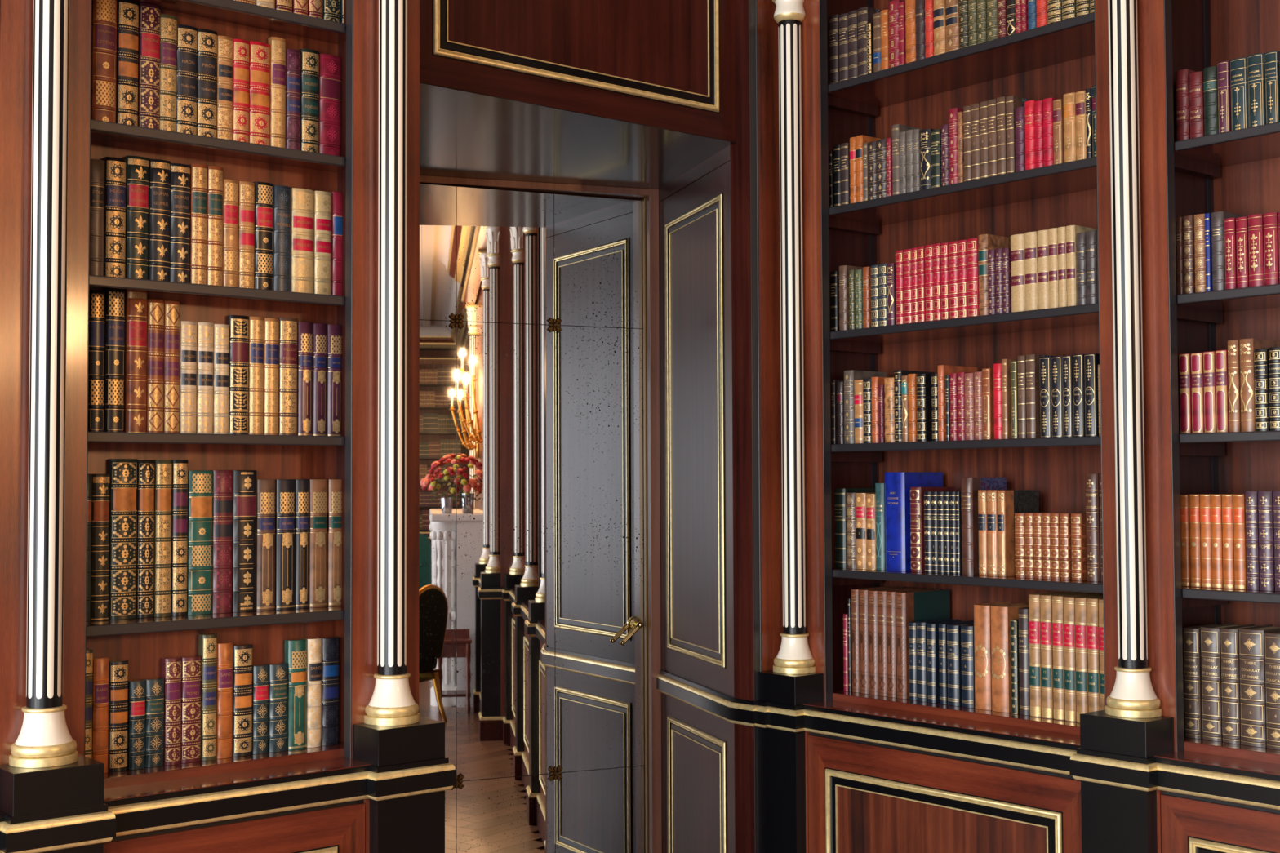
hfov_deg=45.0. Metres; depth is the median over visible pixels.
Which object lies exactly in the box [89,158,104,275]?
book
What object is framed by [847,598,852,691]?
book
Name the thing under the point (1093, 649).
book
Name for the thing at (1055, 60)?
bookcase
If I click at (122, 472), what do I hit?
book
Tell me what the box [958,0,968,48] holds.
book
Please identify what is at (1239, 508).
book
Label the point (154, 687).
book
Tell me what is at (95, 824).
trim
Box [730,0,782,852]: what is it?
trim
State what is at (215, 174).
book
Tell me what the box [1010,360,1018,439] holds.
book
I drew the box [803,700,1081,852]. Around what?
base cabinet
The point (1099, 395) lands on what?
book
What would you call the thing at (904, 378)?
book
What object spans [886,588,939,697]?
book
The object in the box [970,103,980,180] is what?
book
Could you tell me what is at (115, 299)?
book
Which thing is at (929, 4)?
book
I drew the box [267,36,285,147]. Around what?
book
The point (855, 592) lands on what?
book
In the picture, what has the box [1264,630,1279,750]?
book
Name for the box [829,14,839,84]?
book
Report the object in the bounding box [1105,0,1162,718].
fluted column
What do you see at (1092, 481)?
book
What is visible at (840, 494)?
book
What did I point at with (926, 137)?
book
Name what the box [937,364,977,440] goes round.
book
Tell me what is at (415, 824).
pedestal
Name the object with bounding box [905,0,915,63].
book
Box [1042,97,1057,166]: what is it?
book
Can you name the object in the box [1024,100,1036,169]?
book
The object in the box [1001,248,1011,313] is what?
book
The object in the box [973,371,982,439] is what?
book
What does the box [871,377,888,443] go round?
book
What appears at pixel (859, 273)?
book
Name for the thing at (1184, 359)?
book
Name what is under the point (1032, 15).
book
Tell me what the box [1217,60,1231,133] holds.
book
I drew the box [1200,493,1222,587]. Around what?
book
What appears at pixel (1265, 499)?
book
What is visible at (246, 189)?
book
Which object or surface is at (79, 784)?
pedestal
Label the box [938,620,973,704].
book
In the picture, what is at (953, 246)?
book
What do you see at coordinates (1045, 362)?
book
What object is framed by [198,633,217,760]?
book
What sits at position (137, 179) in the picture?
book
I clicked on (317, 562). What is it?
book
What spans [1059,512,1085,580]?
book
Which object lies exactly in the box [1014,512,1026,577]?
book
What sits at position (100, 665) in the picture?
book
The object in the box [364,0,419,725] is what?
fluted column
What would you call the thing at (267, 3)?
book
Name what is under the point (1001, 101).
book
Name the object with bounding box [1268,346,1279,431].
book
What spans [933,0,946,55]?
book
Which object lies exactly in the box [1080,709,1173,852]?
pedestal
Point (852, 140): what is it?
book
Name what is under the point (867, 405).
book
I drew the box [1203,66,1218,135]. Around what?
book
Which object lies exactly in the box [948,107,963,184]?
book
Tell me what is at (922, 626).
book
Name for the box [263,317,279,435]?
book
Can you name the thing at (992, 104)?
book
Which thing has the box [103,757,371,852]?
base cabinet
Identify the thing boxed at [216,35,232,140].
book
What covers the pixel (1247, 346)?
book
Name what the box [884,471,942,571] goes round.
book
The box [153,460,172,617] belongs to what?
book
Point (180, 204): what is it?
book
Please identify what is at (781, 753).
pedestal
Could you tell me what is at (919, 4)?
book
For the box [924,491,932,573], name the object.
book
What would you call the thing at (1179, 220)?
book
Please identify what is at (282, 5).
book
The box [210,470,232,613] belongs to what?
book
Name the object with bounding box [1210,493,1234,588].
book
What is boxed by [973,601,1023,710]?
book
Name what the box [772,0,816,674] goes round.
fluted column
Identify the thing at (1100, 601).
book
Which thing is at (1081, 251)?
book
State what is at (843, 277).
book
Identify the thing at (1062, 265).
book
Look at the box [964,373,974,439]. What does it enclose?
book
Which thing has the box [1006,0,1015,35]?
book
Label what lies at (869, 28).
book
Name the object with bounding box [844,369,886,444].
book
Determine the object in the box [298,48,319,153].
book
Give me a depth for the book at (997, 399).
4.27 m
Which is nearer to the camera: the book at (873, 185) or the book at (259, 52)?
the book at (259, 52)
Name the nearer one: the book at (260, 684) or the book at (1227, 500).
the book at (260, 684)
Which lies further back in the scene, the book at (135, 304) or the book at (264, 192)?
the book at (264, 192)
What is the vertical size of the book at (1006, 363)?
0.222 m
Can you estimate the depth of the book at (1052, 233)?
4.14 m
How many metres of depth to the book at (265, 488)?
3.73 m
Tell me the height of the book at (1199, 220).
0.200 m
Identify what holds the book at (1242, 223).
on the bookcase at (1237, 171)
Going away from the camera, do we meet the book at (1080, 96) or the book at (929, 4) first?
the book at (1080, 96)
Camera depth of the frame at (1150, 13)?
3.88 m
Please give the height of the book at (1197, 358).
0.200 m
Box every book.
[84,648,93,759]
[86,474,92,621]
[88,289,105,431]
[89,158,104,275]
[90,0,116,123]
[90,474,110,621]
[92,657,109,773]
[102,156,126,277]
[103,288,125,431]
[107,659,128,772]
[108,458,137,619]
[115,0,138,126]
[124,155,149,279]
[124,288,146,432]
[127,679,145,769]
[136,459,154,617]
[137,2,160,128]
[142,677,164,768]
[146,298,164,432]
[148,159,170,281]
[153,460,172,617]
[159,13,177,132]
[161,656,181,765]
[163,300,180,433]
[169,163,190,283]
[169,459,187,616]
[176,24,197,134]
[178,320,196,433]
[180,655,201,763]
[186,470,213,614]
[189,163,207,284]
[195,322,213,433]
[196,28,217,137]
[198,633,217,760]
[206,165,222,285]
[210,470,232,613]
[213,324,229,434]
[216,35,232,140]
[216,641,232,759]
[222,179,238,287]
[226,315,248,434]
[231,470,256,612]
[232,38,248,142]
[232,644,252,756]
[234,0,255,4]
[237,181,254,288]
[248,40,270,145]
[248,316,263,435]
[252,663,269,754]
[253,182,273,289]
[255,0,275,8]
[256,479,275,610]
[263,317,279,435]
[266,662,288,752]
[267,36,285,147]
[273,185,291,291]
[275,0,292,12]
[275,479,295,609]
[276,317,297,435]
[284,638,306,750]
[285,48,301,150]
[291,187,314,293]
[292,0,307,15]
[294,479,309,608]
[297,321,312,435]
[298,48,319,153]
[303,637,321,747]
[307,0,323,18]
[308,479,328,607]
[312,323,327,435]
[313,191,332,294]
[319,53,341,156]
[321,636,339,745]
[322,0,340,22]
[326,324,342,435]
[327,479,342,606]
[331,191,342,296]
[340,0,343,23]
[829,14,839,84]
[829,151,834,207]
[830,271,839,331]
[831,379,844,444]
[833,145,841,206]
[834,488,875,568]
[836,382,844,444]
[838,265,862,330]
[839,13,848,81]
[840,142,850,204]
[843,613,848,691]
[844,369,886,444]
[845,492,875,568]
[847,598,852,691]
[848,9,857,79]
[848,269,855,329]
[849,137,856,203]
[851,586,902,693]
[853,379,863,443]
[854,269,862,328]
[855,134,881,202]
[855,493,875,569]
[857,6,880,76]
[858,586,911,693]
[862,142,869,200]
[862,266,871,328]
[862,378,871,443]
[866,22,873,74]
[866,493,875,569]
[868,141,877,199]
[868,587,913,695]
[871,265,879,327]
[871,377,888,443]
[872,12,880,72]
[875,483,885,570]
[876,138,886,198]
[877,587,930,696]
[878,384,884,443]
[879,263,887,326]
[880,9,888,70]
[884,377,894,442]
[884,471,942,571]
[886,137,892,196]
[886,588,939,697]
[887,262,896,325]
[888,0,905,67]
[892,124,923,195]
[893,369,934,442]
[895,250,904,324]
[896,589,950,698]
[898,1,906,65]
[898,131,906,194]
[901,375,908,442]
[903,248,912,324]
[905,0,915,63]
[906,129,913,192]
[907,373,916,441]
[908,618,942,700]
[910,486,954,572]
[911,247,918,323]
[912,128,921,191]
[915,0,925,60]
[915,373,932,441]
[916,618,959,702]
[917,246,925,322]
[920,128,933,190]
[924,0,933,57]
[924,244,933,321]
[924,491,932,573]
[927,620,961,702]
[930,128,941,187]
[931,373,938,440]
[931,491,938,573]
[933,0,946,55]
[933,243,942,320]
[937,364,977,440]
[937,491,944,573]
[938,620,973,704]
[940,124,949,186]
[940,242,950,319]
[943,491,951,573]
[945,0,959,52]
[945,375,950,440]
[946,622,973,706]
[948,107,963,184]
[948,240,959,319]
[949,373,957,440]
[949,491,955,573]
[955,491,962,574]
[956,372,969,440]
[957,111,964,182]
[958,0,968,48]
[958,240,967,317]
[960,477,1006,574]
[960,623,974,707]
[963,105,972,182]
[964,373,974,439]
[966,238,978,316]
[968,0,977,46]
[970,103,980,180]
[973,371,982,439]
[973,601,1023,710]
[977,0,986,44]
[977,234,1010,315]
[977,489,991,575]
[979,101,988,178]
[982,368,994,439]
[986,0,998,41]
[986,489,1030,576]
[987,98,997,177]
[987,248,995,315]
[991,603,1028,712]
[993,363,1002,439]
[995,248,1003,314]
[996,96,1006,175]
[997,0,1007,38]
[997,490,1039,577]
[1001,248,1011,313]
[1001,359,1017,439]
[1005,95,1031,173]
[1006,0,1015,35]
[1010,233,1025,312]
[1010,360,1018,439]
[1010,619,1019,714]
[1014,0,1022,33]
[1014,106,1025,172]
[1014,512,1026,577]
[1017,355,1026,438]
[1017,607,1030,715]
[1021,0,1027,31]
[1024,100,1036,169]
[1024,231,1038,311]
[1025,511,1057,577]
[1026,354,1057,438]
[1027,0,1036,30]
[1028,591,1072,717]
[1033,512,1048,578]
[1034,100,1044,168]
[1035,0,1047,27]
[1037,229,1048,309]
[1040,356,1052,437]
[1040,591,1082,719]
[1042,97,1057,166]
[1042,512,1061,579]
[1047,0,1062,24]
[1048,227,1058,308]
[1050,355,1063,437]
[1050,512,1074,579]
[1052,592,1097,719]
[1053,98,1064,164]
[1057,226,1066,306]
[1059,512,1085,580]
[1061,0,1076,20]
[1062,92,1076,162]
[1062,355,1073,437]
[1063,593,1099,721]
[1066,225,1097,306]
[1071,513,1086,581]
[1072,354,1085,436]
[1075,0,1089,16]
[1075,90,1086,159]
[1075,232,1086,305]
[1075,595,1102,723]
[1084,353,1099,436]
[1084,473,1100,582]
[1085,88,1093,158]
[1085,230,1097,304]
[1086,596,1102,712]
[1089,0,1093,13]
[1091,85,1096,157]
[1096,231,1098,302]
[1097,364,1100,435]
[1098,473,1102,582]
[1098,599,1104,710]
[1175,69,1195,141]
[1175,217,1184,294]
[1178,353,1192,433]
[1179,494,1191,586]
[1182,215,1195,293]
[1182,623,1217,738]
[1189,71,1204,138]
[1189,493,1208,586]
[1191,352,1204,433]
[1194,213,1205,293]
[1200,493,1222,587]
[1200,622,1239,741]
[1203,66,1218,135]
[1203,351,1217,432]
[1204,213,1212,291]
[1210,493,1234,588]
[1211,211,1248,290]
[1215,350,1229,432]
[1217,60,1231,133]
[1220,623,1254,743]
[1221,493,1244,588]
[1224,217,1236,289]
[1227,339,1240,431]
[1230,57,1248,130]
[1232,494,1246,589]
[1235,216,1248,288]
[1238,624,1279,746]
[1239,338,1279,431]
[1244,490,1275,590]
[1247,53,1266,127]
[1248,213,1264,287]
[1253,348,1270,431]
[1257,490,1279,591]
[1262,212,1279,285]
[1264,50,1279,124]
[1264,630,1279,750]
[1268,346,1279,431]
[1273,491,1279,591]
[1277,212,1279,284]
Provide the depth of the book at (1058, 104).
4.14 m
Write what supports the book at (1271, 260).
on the bookcase at (1237, 171)
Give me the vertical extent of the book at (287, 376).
0.292 m
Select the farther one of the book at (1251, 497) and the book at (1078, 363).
the book at (1078, 363)
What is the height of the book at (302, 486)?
0.316 m
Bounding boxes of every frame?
[0,0,419,764]
[801,0,1176,751]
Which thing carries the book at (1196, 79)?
on the bookcase at (1237, 171)
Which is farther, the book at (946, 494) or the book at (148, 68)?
the book at (946, 494)
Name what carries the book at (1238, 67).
on the bookcase at (1237, 171)
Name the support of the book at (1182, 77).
on the bookcase at (1237, 171)
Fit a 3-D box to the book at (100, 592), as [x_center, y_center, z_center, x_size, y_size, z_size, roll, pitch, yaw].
[-1.216,0.271,3.482,0.041,0.329,0.026,2,-3,-40]
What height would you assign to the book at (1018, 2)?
0.137 m
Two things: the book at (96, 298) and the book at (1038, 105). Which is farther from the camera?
the book at (1038, 105)
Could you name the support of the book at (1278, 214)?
on the bookcase at (1237, 171)
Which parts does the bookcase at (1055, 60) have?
panel, shelf, shelf, shelf, shelf, shelf, shelf, panel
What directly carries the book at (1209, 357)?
on the bookcase at (1237, 171)
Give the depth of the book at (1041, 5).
4.19 m
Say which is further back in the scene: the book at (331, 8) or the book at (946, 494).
the book at (946, 494)
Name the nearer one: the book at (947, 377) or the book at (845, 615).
the book at (947, 377)
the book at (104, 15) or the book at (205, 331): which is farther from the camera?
the book at (205, 331)
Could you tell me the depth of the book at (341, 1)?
3.91 m
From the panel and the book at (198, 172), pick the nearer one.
the book at (198, 172)
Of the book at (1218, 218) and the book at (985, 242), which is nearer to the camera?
the book at (1218, 218)
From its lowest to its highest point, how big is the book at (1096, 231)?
0.197 m
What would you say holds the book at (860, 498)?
on the bookcase at (1055, 60)
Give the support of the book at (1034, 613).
on the bookcase at (1055, 60)
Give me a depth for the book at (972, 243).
4.35 m
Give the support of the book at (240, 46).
on the bookcase at (144, 642)
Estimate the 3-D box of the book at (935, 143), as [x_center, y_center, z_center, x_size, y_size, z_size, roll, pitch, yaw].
[0.908,-0.766,4.510,0.156,0.179,0.033,2,-3,-40]
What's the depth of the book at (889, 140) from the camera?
4.60 m
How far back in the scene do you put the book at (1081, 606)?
4.05 m
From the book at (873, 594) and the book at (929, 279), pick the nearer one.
the book at (929, 279)
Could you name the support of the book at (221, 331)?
on the bookcase at (144, 642)
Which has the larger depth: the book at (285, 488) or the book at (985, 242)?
the book at (985, 242)
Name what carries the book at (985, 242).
on the bookcase at (1055, 60)
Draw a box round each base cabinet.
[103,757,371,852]
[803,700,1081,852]
[1154,750,1279,852]
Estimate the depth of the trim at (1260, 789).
4.02 m
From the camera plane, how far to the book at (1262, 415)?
3.68 m
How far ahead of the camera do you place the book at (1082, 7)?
4.09 m
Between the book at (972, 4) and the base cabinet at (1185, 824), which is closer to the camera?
the base cabinet at (1185, 824)
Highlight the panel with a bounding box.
[658,144,735,852]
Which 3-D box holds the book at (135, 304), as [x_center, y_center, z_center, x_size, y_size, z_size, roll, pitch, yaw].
[-1.157,-0.148,3.548,0.047,0.332,0.026,2,-3,-40]
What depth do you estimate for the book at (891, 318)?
4.58 m
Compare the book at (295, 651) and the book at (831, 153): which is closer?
the book at (295, 651)
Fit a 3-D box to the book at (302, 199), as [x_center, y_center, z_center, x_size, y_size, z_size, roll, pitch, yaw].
[-0.837,-0.451,3.829,0.060,0.274,0.026,2,-3,-40]
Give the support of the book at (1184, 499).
on the bookcase at (1237, 171)
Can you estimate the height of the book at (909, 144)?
0.196 m
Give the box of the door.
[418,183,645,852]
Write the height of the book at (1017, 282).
0.219 m
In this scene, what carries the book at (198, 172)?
on the bookcase at (144, 642)
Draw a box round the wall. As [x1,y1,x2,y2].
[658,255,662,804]
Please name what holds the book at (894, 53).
on the bookcase at (1055, 60)
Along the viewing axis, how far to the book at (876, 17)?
4.64 m
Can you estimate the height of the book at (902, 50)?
0.204 m
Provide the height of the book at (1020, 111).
0.189 m
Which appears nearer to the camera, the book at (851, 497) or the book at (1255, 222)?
the book at (1255, 222)
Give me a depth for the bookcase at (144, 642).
3.68 m
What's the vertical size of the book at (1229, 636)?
0.275 m
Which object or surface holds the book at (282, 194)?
on the bookcase at (144, 642)
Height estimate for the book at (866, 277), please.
0.191 m
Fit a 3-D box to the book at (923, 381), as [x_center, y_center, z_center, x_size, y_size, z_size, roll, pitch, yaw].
[0.871,-0.052,4.536,0.158,0.198,0.033,2,-3,-40]
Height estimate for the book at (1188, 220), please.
0.200 m
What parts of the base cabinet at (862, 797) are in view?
frame, sill, field panel, gilt moulding, frame rail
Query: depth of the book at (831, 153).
4.78 m
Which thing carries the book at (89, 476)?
on the bookcase at (144, 642)
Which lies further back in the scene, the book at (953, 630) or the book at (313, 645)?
the book at (953, 630)
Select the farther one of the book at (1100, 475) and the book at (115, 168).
the book at (1100, 475)
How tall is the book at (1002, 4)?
0.148 m
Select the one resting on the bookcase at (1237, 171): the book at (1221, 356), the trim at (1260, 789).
the book at (1221, 356)
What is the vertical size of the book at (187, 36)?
0.284 m
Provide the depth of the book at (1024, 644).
4.20 m
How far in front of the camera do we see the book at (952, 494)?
4.41 m
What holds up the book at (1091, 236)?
on the bookcase at (1055, 60)
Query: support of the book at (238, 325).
on the bookcase at (144, 642)
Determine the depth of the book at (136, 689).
3.45 m
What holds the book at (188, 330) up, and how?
on the bookcase at (144, 642)
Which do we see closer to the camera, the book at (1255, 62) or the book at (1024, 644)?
the book at (1255, 62)
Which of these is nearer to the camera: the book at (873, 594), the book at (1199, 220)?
the book at (1199, 220)
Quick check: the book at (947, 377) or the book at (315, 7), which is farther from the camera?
the book at (947, 377)
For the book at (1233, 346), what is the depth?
3.74 m
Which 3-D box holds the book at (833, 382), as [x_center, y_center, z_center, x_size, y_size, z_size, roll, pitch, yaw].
[0.652,-0.042,4.800,0.158,0.200,0.014,2,-3,-40]
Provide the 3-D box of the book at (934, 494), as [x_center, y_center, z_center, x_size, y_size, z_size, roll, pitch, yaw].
[0.908,0.307,4.511,0.162,0.235,0.021,2,-3,-40]
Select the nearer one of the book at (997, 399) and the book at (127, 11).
the book at (127, 11)
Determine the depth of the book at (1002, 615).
4.25 m
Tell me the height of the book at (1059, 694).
0.328 m
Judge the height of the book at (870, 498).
0.227 m
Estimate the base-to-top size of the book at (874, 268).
0.192 m
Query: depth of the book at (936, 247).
4.44 m
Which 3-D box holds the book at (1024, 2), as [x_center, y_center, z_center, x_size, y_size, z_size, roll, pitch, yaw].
[1.106,-1.130,4.279,0.152,0.132,0.015,2,-3,-40]
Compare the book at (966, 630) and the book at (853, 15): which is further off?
the book at (853, 15)
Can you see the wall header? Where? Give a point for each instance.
(671, 64)
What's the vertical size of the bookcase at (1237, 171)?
2.354 m
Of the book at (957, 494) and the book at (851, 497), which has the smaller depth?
the book at (957, 494)
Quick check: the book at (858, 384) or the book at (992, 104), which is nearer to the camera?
the book at (992, 104)
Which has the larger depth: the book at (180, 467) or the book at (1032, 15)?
the book at (1032, 15)
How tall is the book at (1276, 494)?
0.237 m
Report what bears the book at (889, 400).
on the bookcase at (1055, 60)
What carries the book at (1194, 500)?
on the bookcase at (1237, 171)
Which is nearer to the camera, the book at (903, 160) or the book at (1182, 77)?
the book at (1182, 77)
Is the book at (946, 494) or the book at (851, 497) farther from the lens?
the book at (851, 497)
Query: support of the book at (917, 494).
on the bookcase at (1055, 60)
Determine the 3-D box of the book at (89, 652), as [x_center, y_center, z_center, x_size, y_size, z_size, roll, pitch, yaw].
[-1.218,0.626,3.391,0.026,0.274,0.032,2,-3,-40]
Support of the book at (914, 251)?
on the bookcase at (1055, 60)
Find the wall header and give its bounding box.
[419,0,737,142]
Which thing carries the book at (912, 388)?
on the bookcase at (1055, 60)
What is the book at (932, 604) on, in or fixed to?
on the bookcase at (1055, 60)
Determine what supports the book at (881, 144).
on the bookcase at (1055, 60)
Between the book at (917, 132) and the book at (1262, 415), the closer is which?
the book at (1262, 415)
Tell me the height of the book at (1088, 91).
0.196 m
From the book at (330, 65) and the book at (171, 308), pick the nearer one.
the book at (171, 308)
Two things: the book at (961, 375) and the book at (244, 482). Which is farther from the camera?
the book at (961, 375)
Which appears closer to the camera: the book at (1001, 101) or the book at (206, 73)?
the book at (206, 73)
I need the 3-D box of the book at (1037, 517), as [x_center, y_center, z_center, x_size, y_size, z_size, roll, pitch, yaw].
[1.134,0.325,4.235,0.156,0.177,0.026,2,-3,-40]
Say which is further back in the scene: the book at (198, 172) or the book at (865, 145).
the book at (865, 145)
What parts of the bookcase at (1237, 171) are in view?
panel, shelf, shelf, shelf, shelf, shelf, panel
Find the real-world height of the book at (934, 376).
0.195 m
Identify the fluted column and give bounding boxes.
[8,0,78,768]
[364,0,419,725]
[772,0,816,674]
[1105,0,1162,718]
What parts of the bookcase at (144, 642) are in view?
panel, panel, shelf, shelf, shelf, shelf, shelf, panel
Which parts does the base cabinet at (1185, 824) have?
frame, sill, frame rail, door, gilt moulding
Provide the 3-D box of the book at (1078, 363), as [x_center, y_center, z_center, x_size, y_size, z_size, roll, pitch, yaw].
[1.213,-0.079,4.126,0.160,0.219,0.032,2,-3,-40]
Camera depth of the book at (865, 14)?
4.69 m
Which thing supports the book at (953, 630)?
on the bookcase at (1055, 60)
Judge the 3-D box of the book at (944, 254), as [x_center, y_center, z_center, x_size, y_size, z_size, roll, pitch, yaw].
[0.930,-0.412,4.477,0.161,0.227,0.026,2,-3,-40]
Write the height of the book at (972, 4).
0.169 m
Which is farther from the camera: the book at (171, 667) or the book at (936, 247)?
the book at (936, 247)
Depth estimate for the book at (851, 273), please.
4.70 m
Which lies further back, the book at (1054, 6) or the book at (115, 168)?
the book at (1054, 6)
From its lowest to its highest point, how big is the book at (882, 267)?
0.193 m
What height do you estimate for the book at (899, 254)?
0.225 m
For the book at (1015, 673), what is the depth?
4.22 m
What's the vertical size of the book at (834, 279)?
0.191 m
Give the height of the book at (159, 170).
0.298 m
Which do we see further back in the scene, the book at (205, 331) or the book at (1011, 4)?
the book at (1011, 4)
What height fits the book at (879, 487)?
0.260 m
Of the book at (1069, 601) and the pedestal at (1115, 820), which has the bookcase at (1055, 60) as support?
the book at (1069, 601)
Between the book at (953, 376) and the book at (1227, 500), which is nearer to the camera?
the book at (1227, 500)
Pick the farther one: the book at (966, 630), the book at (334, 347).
the book at (966, 630)
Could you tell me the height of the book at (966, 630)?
0.228 m
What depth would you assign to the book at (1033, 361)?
4.19 m
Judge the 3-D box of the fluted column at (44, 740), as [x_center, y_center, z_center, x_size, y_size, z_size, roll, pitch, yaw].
[-1.240,-0.439,3.243,0.144,2.270,0.144,2,-3,-40]
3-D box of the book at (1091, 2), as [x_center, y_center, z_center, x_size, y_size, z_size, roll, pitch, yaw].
[1.248,-1.121,4.109,0.149,0.099,0.031,2,-3,-40]
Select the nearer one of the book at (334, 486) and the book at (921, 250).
the book at (334, 486)
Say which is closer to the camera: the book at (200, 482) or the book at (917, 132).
the book at (200, 482)
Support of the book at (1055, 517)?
on the bookcase at (1055, 60)
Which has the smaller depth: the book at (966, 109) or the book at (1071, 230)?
the book at (1071, 230)
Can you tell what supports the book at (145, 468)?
on the bookcase at (144, 642)
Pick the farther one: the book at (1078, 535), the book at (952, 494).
the book at (952, 494)
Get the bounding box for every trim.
[0,756,455,852]
[419,175,662,852]
[656,670,1279,810]
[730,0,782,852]
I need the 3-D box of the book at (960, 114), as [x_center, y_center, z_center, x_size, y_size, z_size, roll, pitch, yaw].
[0.968,-0.786,4.443,0.160,0.214,0.017,2,-3,-40]
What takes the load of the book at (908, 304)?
on the bookcase at (1055, 60)
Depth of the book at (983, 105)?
4.33 m
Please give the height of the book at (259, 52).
0.278 m
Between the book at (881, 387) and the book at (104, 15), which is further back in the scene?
the book at (881, 387)
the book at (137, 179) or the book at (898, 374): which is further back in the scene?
the book at (898, 374)
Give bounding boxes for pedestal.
[0,755,104,852]
[352,716,444,852]
[757,670,823,852]
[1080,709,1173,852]
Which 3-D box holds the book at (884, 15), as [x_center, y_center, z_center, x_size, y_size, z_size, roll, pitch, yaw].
[0.786,-1.146,4.670,0.157,0.196,0.028,2,-3,-40]
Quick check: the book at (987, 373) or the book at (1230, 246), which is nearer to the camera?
the book at (1230, 246)
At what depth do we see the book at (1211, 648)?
3.77 m
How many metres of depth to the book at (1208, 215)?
3.80 m
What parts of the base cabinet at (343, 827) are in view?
frame rail, door, sill, gilt moulding, frame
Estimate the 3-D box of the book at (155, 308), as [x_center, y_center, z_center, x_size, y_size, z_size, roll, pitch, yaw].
[-1.123,-0.138,3.578,0.040,0.313,0.026,2,-3,-40]
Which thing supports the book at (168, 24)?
on the bookcase at (144, 642)
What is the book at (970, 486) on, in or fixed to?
on the bookcase at (1055, 60)
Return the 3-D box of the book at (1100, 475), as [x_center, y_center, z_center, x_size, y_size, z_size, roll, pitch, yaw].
[1.272,0.266,4.080,0.167,0.282,0.035,2,-3,-40]
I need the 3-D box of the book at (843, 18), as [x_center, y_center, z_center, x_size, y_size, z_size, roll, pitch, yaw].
[0.682,-1.155,4.801,0.160,0.225,0.036,2,-3,-40]
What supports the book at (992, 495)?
on the bookcase at (1055, 60)
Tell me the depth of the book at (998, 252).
4.28 m
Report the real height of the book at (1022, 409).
0.228 m
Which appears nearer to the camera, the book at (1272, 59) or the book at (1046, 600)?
the book at (1272, 59)
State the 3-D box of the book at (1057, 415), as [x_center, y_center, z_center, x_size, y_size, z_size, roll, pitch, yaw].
[1.170,-0.077,4.176,0.160,0.218,0.035,2,-3,-40]
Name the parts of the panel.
gilt moulding, field panel, gilt moulding, field panel, frame rail, frame rail, frame rail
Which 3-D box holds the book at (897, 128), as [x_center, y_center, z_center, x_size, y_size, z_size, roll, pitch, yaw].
[0.815,-0.783,4.630,0.160,0.222,0.028,2,-3,-40]
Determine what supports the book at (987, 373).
on the bookcase at (1055, 60)
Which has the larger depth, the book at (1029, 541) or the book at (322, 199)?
the book at (1029, 541)
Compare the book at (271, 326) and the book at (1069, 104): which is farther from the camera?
the book at (1069, 104)
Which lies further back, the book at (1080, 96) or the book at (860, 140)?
the book at (860, 140)
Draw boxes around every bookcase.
[84,0,353,788]
[818,0,1106,735]
[1163,0,1279,764]
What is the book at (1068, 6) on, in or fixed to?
on the bookcase at (1055, 60)
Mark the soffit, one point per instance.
(464, 134)
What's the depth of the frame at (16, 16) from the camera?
3.30 m
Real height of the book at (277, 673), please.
0.206 m
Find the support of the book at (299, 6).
on the bookcase at (144, 642)
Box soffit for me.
[419,82,737,189]
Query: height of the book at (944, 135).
0.188 m
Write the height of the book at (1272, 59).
0.184 m
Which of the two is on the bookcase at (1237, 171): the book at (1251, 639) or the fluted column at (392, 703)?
the book at (1251, 639)
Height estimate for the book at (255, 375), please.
0.289 m
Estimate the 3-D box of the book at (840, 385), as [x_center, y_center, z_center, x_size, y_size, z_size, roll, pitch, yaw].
[0.668,-0.039,4.780,0.158,0.192,0.025,2,-3,-40]
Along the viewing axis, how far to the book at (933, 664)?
4.44 m
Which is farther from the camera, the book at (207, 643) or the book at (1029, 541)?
the book at (1029, 541)
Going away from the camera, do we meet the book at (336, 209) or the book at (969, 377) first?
the book at (336, 209)
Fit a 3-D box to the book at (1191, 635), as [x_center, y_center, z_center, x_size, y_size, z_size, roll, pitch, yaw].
[1.420,0.635,3.866,0.166,0.269,0.043,2,-3,-40]
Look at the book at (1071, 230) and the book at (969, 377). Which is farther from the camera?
the book at (969, 377)
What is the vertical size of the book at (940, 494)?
0.235 m
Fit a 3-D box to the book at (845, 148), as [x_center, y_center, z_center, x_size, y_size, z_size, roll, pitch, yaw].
[0.683,-0.766,4.783,0.158,0.201,0.030,2,-3,-40]
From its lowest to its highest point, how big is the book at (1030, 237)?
0.220 m
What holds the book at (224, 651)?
on the bookcase at (144, 642)
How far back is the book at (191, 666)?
3.53 m
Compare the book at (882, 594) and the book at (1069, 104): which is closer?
the book at (1069, 104)
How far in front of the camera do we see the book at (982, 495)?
4.33 m
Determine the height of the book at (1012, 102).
0.226 m
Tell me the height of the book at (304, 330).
0.284 m
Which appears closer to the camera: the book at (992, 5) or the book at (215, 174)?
the book at (215, 174)
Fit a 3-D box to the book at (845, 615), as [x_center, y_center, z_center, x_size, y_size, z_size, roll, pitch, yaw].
[0.683,0.689,4.746,0.161,0.233,0.018,2,-3,-40]

